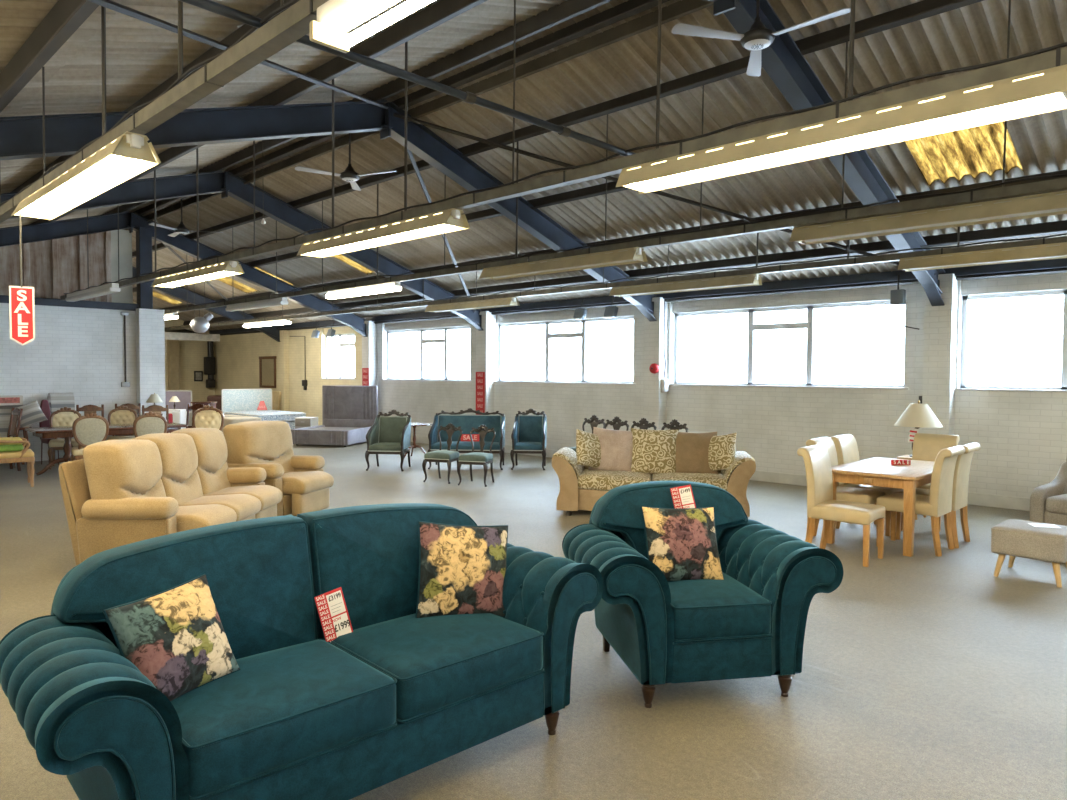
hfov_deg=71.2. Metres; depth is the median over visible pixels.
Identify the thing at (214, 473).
cushion
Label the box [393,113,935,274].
beam
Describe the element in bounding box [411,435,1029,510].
baseboard
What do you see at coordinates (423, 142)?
beam
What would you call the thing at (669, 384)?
trim
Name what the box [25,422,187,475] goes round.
table
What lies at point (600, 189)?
beam
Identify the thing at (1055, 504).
seat cushion
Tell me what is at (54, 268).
wall
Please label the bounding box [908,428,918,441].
tag
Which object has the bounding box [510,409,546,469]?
armchair
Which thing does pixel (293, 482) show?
seat cushion
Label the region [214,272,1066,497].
wall
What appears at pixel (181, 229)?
ceiling fan
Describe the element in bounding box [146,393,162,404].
table lamp
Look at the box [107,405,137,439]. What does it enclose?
carved chair
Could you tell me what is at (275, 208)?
beam
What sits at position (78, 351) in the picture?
wall
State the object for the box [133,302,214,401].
wall
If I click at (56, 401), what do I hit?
rug
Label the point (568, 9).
beam
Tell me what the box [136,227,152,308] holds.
column
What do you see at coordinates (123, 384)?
conduit
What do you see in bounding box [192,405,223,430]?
carved chair
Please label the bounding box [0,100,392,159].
beam
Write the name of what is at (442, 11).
beam
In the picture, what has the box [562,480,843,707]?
armchair
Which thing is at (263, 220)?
pull cord
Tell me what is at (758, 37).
ceiling fan
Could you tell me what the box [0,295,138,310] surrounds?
beam
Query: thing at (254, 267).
skylight panel
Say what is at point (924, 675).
floor
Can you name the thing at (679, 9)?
beam
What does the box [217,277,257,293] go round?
skylight panel
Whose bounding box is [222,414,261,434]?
mattress
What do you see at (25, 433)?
plant stand
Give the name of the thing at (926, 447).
dining chair
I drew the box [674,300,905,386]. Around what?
window
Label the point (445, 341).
window
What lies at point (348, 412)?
bed
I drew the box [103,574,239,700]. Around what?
cushion
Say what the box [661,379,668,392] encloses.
junction box
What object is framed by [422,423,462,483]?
chair
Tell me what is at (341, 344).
window
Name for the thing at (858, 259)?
cable trunking
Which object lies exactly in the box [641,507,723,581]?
cushion
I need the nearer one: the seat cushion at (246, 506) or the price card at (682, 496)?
the price card at (682, 496)
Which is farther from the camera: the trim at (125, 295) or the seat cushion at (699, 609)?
the trim at (125, 295)
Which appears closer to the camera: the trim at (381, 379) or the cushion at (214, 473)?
the cushion at (214, 473)
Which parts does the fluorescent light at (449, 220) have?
plate, plate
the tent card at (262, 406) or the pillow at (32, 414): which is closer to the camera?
the pillow at (32, 414)
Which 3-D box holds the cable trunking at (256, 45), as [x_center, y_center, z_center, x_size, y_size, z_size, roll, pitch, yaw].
[-2.139,-1.946,4.074,23.551,0.915,0.084,2,3,44]
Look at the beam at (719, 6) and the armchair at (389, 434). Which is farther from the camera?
the armchair at (389, 434)
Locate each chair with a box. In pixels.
[0,437,34,486]
[7,408,22,470]
[39,400,58,464]
[48,407,80,468]
[70,412,108,460]
[76,404,103,416]
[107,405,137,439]
[115,403,140,435]
[133,411,166,437]
[142,405,168,432]
[186,404,209,427]
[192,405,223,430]
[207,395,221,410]
[223,421,333,515]
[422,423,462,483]
[457,424,495,486]
[571,415,605,451]
[604,416,628,430]
[631,418,656,429]
[661,419,688,431]
[797,444,884,566]
[806,437,884,535]
[831,434,903,535]
[876,445,964,556]
[896,442,980,547]
[912,433,959,531]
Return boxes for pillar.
[167,340,179,389]
[278,330,288,410]
[362,321,376,385]
[476,311,494,414]
[643,297,667,429]
[922,273,957,434]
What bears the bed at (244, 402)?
on the floor
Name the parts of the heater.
hanging rod, motor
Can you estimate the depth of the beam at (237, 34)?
6.17 m
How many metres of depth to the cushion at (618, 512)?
4.47 m
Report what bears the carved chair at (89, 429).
on the floor
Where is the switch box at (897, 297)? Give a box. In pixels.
[890,275,918,329]
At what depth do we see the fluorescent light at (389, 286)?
11.41 m
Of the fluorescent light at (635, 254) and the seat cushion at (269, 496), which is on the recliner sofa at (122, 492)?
the seat cushion at (269, 496)
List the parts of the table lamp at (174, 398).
lamp shade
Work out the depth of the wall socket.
21.73 m
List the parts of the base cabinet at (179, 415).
door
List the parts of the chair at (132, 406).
rail, post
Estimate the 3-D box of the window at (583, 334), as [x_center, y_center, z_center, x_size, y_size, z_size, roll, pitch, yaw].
[0.591,-0.968,14.968,3.720,1.260,0.105,2,3,44]
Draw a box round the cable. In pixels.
[664,299,665,377]
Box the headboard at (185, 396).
[165,390,191,410]
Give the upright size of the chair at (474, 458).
0.903 m
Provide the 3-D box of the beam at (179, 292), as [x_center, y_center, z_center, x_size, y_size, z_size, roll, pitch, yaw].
[-9.588,-2.840,20.327,0.170,2.313,5.634,2,3,44]
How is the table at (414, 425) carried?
on the floor
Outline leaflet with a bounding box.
[1028,523,1060,527]
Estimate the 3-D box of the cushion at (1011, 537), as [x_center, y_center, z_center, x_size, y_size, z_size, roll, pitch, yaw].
[4.230,1.178,6.287,0.530,0.242,0.530,-2,3,-44]
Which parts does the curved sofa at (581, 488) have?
arm, arm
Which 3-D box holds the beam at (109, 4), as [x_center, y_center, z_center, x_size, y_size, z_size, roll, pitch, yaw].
[-2.150,-2.497,5.314,0.056,1.744,7.148,1,2,6]
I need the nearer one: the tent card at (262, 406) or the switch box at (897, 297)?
the switch box at (897, 297)
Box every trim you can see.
[111,229,132,303]
[320,378,355,379]
[381,379,471,381]
[493,381,635,384]
[669,384,908,388]
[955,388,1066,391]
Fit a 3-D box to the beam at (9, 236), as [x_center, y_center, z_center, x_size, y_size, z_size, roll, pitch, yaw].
[-11.024,-2.330,12.177,0.180,2.759,8.332,2,3,44]
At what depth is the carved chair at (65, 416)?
13.29 m
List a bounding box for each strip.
[362,368,368,385]
[476,372,484,414]
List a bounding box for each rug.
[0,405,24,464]
[47,393,74,438]
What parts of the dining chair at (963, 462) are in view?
leg, seat, leg, leg, backrest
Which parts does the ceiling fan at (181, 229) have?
blade, blade, motor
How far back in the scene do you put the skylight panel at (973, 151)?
7.58 m
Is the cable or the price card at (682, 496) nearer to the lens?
the price card at (682, 496)
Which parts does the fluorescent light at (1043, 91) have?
plate, plate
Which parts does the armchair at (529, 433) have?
leg, arm frame, seat, seat rail, panel, crest rail, leg, arm frame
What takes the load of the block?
on the dining table at (876, 471)
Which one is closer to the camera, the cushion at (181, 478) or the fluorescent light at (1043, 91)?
the fluorescent light at (1043, 91)
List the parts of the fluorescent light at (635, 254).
plate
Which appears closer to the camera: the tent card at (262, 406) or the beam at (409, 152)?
the beam at (409, 152)
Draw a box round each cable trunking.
[0,0,328,222]
[60,0,1066,299]
[152,0,1066,313]
[165,227,1066,330]
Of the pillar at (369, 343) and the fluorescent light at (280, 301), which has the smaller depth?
the fluorescent light at (280, 301)
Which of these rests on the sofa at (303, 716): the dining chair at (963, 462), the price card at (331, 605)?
the price card at (331, 605)
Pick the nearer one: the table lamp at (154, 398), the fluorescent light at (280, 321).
the table lamp at (154, 398)
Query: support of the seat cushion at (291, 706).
on the sofa at (303, 716)
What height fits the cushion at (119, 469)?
0.745 m
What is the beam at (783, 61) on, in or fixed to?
attached to the pillar at (940, 322)
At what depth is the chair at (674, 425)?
10.84 m
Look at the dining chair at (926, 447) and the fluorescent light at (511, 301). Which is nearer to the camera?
the dining chair at (926, 447)
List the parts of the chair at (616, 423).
crest rail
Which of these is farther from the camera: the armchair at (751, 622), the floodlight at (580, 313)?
the floodlight at (580, 313)
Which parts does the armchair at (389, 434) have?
leg, arm frame, seat, seat rail, panel, crest rail, leg, arm frame, leg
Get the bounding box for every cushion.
[0,437,22,451]
[53,515,315,658]
[83,439,165,499]
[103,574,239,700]
[133,433,202,504]
[170,639,395,796]
[171,428,230,493]
[174,504,236,531]
[178,494,260,520]
[203,485,281,511]
[223,421,293,472]
[281,471,333,494]
[297,503,475,639]
[333,613,542,719]
[416,521,507,617]
[577,469,650,490]
[591,480,746,558]
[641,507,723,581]
[652,473,727,490]
[668,573,770,639]
[991,519,1066,563]
[1045,494,1066,514]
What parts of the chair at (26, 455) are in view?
arm, arm, seat, seat rail, leg, leg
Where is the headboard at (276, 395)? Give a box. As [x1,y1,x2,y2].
[272,391,280,409]
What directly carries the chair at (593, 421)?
on the floor
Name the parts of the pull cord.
cord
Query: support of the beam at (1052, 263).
on the wall at (1021, 436)
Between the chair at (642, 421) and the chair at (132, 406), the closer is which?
the chair at (642, 421)
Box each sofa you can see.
[0,503,602,799]
[59,428,281,565]
[552,447,755,516]
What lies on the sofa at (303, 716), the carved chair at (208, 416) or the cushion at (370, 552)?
the cushion at (370, 552)
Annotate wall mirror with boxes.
[259,356,275,387]
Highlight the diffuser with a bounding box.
[164,316,177,319]
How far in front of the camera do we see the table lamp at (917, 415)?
8.92 m
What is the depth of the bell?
12.88 m
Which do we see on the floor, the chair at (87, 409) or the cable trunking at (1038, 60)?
the chair at (87, 409)
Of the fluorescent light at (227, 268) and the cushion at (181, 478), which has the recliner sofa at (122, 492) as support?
the cushion at (181, 478)
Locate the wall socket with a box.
[289,336,306,389]
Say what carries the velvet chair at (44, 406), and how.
on the floor
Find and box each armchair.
[365,410,410,470]
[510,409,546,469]
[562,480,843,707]
[1029,459,1066,525]
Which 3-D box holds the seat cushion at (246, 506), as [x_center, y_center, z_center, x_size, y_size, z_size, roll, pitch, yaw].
[-3.060,1.032,7.114,0.731,0.196,0.577,0,2,1]
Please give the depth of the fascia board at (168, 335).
22.36 m
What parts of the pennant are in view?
red panel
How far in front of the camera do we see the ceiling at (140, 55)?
6.43 m
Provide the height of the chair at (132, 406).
1.065 m
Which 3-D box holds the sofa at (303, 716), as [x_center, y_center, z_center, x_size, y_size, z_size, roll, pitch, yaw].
[-0.854,1.061,3.219,2.341,1.040,1.038,-2,3,-43]
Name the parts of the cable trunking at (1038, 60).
hanging rod, hanging rod, hanging rod, hanging rod, hanging rod, hanging rod, hanging rod, hanging rod, hanging rod, hanging rod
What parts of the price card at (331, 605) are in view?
panel, panel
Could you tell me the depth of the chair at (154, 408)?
14.12 m
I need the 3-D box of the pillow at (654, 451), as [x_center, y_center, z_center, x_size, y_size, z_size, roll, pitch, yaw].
[1.487,0.641,9.187,0.597,0.577,0.256,0,2,6]
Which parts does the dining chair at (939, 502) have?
leg, leg, seat, leg, backrest, leg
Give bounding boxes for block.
[891,460,910,464]
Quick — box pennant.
[9,212,34,345]
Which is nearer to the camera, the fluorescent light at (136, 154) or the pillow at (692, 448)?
the fluorescent light at (136, 154)
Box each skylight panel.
[153,291,181,304]
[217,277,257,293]
[254,267,292,284]
[333,254,375,274]
[905,121,1022,185]
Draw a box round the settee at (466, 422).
[427,408,504,469]
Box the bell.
[649,363,658,373]
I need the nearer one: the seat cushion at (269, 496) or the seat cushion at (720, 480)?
the seat cushion at (269, 496)
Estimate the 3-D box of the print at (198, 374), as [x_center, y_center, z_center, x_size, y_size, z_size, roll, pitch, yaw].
[-11.588,-0.825,25.780,0.009,0.260,0.200,2,3,44]
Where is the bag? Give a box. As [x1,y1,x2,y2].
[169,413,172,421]
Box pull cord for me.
[261,140,265,223]
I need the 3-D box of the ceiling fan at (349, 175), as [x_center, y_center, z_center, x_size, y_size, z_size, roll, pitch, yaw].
[-2.188,-3.155,9.382,1.078,0.752,1.228,1,2,24]
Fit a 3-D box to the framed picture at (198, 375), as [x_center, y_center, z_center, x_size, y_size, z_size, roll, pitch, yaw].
[-11.597,-0.825,25.789,0.034,0.360,0.300,2,3,44]
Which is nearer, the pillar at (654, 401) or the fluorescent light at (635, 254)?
the fluorescent light at (635, 254)
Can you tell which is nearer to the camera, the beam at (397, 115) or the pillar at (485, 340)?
the beam at (397, 115)
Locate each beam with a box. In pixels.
[0,0,98,112]
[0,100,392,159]
[0,211,134,246]
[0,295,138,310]
[1,170,229,218]
[10,0,290,192]
[31,0,487,223]
[86,0,387,108]
[102,0,611,214]
[122,0,713,229]
[128,212,366,336]
[132,0,983,257]
[132,266,280,341]
[133,181,628,292]
[134,0,669,215]
[137,218,245,316]
[159,170,1066,309]
[183,220,1066,324]
[210,258,1066,333]
[220,267,1066,334]
[221,171,483,330]
[381,102,656,321]
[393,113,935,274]
[407,149,475,312]
[705,0,735,15]
[724,0,944,305]
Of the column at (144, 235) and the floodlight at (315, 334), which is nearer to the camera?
the column at (144, 235)
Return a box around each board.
[165,311,219,341]
[461,434,479,440]
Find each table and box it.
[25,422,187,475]
[404,423,431,457]
[827,457,934,556]
[897,455,925,517]
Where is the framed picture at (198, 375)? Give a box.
[194,371,202,380]
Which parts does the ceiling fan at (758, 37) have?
blade, blade, motor, drop rod, blade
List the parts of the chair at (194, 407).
post, rail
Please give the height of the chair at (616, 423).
1.048 m
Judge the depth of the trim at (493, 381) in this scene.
14.59 m
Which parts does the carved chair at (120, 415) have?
seat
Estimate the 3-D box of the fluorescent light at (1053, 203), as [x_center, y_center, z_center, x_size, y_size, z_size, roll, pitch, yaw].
[3.256,-1.461,5.964,2.400,0.136,0.256,2,3,44]
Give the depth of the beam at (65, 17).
4.72 m
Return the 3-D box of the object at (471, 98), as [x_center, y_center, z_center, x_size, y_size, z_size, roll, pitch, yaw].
[-0.408,-1.581,3.829,0.054,0.051,4.200,2,3,44]
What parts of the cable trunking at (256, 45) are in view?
hanging rod, hanging rod, hanging rod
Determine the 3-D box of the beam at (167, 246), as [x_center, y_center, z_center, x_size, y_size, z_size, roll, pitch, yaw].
[-8.219,-3.058,18.389,0.054,1.561,6.413,0,2,-2]
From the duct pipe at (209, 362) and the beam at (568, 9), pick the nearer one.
the beam at (568, 9)
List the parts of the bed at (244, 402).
headboard, mattress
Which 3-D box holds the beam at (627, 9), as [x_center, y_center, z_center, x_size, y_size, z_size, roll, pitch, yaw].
[-3.014,-3.616,10.330,33.700,0.140,0.103,2,3,44]
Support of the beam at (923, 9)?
attached to the ceiling at (976, 33)
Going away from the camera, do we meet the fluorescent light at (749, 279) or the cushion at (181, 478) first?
the cushion at (181, 478)
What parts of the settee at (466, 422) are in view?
arm frame, seat, seat rail, panel, crest rail, leg, arm frame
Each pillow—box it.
[11,400,47,426]
[576,429,600,467]
[588,427,632,470]
[631,428,678,473]
[676,432,718,473]
[708,432,736,470]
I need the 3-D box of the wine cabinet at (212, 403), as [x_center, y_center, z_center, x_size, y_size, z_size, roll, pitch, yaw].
[-7.815,0.513,17.688,0.470,0.945,0.459,0,2,-6]
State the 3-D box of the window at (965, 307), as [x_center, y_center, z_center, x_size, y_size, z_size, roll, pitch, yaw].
[7.227,-0.705,8.543,4.140,1.260,0.105,2,3,44]
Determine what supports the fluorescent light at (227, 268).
attached to the cable trunking at (1038, 60)
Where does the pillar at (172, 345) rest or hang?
on the floor
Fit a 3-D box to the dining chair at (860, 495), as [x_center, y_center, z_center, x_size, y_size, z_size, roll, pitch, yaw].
[3.265,0.927,7.814,0.668,1.022,0.466,2,3,44]
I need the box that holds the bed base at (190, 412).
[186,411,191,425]
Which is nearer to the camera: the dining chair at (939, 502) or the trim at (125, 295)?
the dining chair at (939, 502)
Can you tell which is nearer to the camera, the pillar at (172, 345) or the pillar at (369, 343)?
the pillar at (369, 343)
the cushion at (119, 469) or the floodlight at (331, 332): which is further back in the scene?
the floodlight at (331, 332)
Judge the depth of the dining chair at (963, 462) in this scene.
7.45 m
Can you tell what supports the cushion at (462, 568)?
on the sofa at (303, 716)
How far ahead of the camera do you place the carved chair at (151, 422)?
12.01 m
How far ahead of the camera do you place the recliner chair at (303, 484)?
8.65 m
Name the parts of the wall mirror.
glass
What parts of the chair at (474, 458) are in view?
leg, leg, post, seat, seat rail, crest rail, leg, leg, post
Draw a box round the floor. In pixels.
[0,442,1066,799]
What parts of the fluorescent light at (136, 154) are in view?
plate, plate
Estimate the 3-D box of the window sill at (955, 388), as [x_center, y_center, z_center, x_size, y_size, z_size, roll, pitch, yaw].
[7.167,-0.084,8.506,4.260,0.022,0.210,2,3,44]
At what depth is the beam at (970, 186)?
9.85 m
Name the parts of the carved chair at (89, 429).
seat, seat rail, frame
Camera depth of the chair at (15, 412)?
12.71 m
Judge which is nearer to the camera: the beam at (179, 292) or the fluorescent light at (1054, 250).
the fluorescent light at (1054, 250)
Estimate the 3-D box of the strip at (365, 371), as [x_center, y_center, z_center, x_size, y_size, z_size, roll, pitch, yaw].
[-4.327,-0.593,19.180,0.290,0.460,0.008,2,3,44]
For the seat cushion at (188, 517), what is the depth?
6.42 m
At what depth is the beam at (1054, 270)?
11.71 m
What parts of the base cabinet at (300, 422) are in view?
drawer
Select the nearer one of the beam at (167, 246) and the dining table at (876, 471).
the dining table at (876, 471)
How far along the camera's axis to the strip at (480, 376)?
16.10 m
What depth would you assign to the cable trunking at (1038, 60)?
4.67 m
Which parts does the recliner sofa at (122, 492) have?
panel, arm, arm, panel, footrest panel, footrest panel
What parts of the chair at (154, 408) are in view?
rail, post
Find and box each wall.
[0,231,111,301]
[0,303,165,463]
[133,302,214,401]
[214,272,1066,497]
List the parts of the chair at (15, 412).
post, rail, post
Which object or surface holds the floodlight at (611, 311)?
hanging from the ceiling at (976, 33)
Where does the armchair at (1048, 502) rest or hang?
on the floor
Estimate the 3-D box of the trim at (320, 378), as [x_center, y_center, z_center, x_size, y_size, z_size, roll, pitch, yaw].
[-5.351,-0.580,20.625,1.820,0.022,0.210,2,3,44]
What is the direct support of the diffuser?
attached to the fluorescent light at (167, 316)
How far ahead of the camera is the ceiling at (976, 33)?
8.87 m
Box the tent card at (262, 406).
[257,401,266,409]
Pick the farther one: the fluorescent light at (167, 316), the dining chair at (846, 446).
the fluorescent light at (167, 316)
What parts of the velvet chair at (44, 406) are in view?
backrest, seat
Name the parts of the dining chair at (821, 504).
leg, backrest, leg, seat, leg, leg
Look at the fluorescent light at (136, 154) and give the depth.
4.74 m
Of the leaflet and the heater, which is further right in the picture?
the leaflet
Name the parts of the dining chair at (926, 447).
seat, backrest, leg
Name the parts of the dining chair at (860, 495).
leg, backrest, seat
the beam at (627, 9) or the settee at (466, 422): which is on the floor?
the settee at (466, 422)
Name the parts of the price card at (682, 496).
panel, panel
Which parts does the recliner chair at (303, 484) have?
arm, panel, arm, panel, footrest panel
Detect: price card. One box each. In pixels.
[314,587,352,641]
[670,485,695,507]
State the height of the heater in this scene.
1.904 m
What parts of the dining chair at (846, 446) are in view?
leg, backrest, seat, leg, leg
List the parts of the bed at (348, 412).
panel, foot panel, headboard, panel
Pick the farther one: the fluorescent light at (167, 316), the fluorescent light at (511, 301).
the fluorescent light at (167, 316)
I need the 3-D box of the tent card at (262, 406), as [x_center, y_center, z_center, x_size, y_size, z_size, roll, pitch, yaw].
[-7.729,0.157,21.219,0.280,0.260,0.141,0,2,-16]
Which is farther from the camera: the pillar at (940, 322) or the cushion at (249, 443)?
the pillar at (940, 322)
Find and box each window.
[326,333,354,378]
[387,326,469,380]
[499,316,633,382]
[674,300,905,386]
[960,289,1066,389]
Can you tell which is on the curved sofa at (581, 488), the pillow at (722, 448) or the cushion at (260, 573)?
the pillow at (722, 448)
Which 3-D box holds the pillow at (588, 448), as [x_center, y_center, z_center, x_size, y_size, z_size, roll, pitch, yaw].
[0.717,0.624,9.291,0.552,0.536,0.252,-1,3,-36]
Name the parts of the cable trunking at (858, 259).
hanging rod, hanging rod, hanging rod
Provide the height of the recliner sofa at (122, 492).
1.075 m
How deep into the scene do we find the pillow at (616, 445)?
9.21 m
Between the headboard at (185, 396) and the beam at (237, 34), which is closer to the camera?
the beam at (237, 34)
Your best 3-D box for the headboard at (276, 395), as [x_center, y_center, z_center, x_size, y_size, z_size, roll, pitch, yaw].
[-7.989,0.286,22.754,0.840,1.117,0.209,2,3,44]
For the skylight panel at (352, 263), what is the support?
attached to the ceiling at (976, 33)
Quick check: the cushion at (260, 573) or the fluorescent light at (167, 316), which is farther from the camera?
the fluorescent light at (167, 316)
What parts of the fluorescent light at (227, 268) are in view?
plate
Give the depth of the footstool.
6.12 m
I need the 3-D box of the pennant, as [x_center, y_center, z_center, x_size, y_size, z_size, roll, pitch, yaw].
[-3.800,-0.896,5.529,0.155,0.986,0.010,-1,3,-36]
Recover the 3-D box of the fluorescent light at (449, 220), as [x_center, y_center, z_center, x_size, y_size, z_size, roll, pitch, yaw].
[-1.475,-1.516,6.885,2.400,0.136,0.256,2,3,44]
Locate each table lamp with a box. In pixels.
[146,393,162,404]
[169,395,179,408]
[894,400,942,456]
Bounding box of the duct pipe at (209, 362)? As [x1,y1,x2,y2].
[165,327,215,387]
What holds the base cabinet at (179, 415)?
on the floor
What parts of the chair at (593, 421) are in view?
crest rail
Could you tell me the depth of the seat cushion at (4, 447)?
10.78 m
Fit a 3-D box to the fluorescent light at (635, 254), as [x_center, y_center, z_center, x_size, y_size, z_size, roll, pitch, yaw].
[0.264,-1.573,8.680,2.400,0.136,0.256,2,3,44]
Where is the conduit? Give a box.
[121,312,129,386]
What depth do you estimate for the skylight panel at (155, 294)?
22.71 m
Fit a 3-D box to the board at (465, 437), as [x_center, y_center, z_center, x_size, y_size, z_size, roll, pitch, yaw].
[-1.152,0.687,13.537,0.340,0.126,0.050,0,2,2]
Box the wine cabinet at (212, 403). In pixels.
[191,401,216,415]
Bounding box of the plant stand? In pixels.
[14,426,31,467]
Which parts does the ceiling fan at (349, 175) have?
blade, motor, drop rod, blade, blade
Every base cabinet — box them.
[169,409,185,428]
[295,417,317,428]
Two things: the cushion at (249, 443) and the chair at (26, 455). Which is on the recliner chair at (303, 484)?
the cushion at (249, 443)
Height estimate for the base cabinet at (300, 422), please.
0.500 m
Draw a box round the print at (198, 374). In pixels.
[196,372,201,379]
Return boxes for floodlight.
[311,323,319,337]
[326,322,335,336]
[573,298,586,319]
[604,296,617,317]
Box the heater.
[190,281,212,332]
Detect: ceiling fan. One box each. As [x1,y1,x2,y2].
[149,197,222,236]
[295,133,396,190]
[672,0,850,75]
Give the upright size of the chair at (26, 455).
1.072 m
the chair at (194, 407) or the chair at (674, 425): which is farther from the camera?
the chair at (194, 407)
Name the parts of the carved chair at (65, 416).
leg, leg, seat, seat rail, frame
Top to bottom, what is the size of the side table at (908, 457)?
0.702 m
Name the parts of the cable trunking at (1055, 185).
hanging rod, hanging rod, hanging rod, hanging rod, hanging rod, hanging rod, hanging rod, hanging rod, hanging rod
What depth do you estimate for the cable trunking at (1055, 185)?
7.12 m
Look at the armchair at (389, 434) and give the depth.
13.31 m
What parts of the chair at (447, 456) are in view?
leg, leg, post, seat, seat rail, leg, crest rail, post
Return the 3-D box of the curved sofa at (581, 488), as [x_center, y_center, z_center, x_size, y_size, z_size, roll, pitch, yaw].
[1.437,1.008,9.077,2.356,0.744,1.065,1,2,9]
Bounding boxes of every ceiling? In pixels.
[0,0,565,227]
[127,0,1066,330]
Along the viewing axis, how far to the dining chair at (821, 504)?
6.89 m
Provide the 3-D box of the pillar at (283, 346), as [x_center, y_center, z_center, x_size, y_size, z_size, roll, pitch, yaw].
[-7.556,-0.624,22.553,0.350,2.950,0.170,2,3,44]
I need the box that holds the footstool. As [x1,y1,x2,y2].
[991,519,1066,586]
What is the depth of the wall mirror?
23.38 m
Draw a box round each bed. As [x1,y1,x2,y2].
[221,389,305,428]
[291,385,377,446]
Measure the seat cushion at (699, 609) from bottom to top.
0.229 m
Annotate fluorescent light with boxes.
[11,131,160,220]
[65,283,119,301]
[151,260,243,287]
[164,313,177,319]
[225,297,287,311]
[243,319,290,327]
[297,208,469,257]
[309,0,433,52]
[326,281,400,298]
[425,297,519,312]
[479,247,646,279]
[609,274,761,296]
[616,64,1066,193]
[789,190,1066,244]
[898,242,1066,271]
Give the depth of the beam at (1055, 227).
10.79 m
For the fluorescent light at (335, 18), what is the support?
attached to the cable trunking at (256, 45)
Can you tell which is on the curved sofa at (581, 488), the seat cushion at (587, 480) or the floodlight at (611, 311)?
the seat cushion at (587, 480)
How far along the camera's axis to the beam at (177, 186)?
11.27 m
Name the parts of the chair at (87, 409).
rail, post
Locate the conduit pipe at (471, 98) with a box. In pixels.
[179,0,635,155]
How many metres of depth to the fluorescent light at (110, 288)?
11.84 m
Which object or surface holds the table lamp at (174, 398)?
on the base cabinet at (179, 415)
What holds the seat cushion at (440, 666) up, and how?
on the sofa at (303, 716)

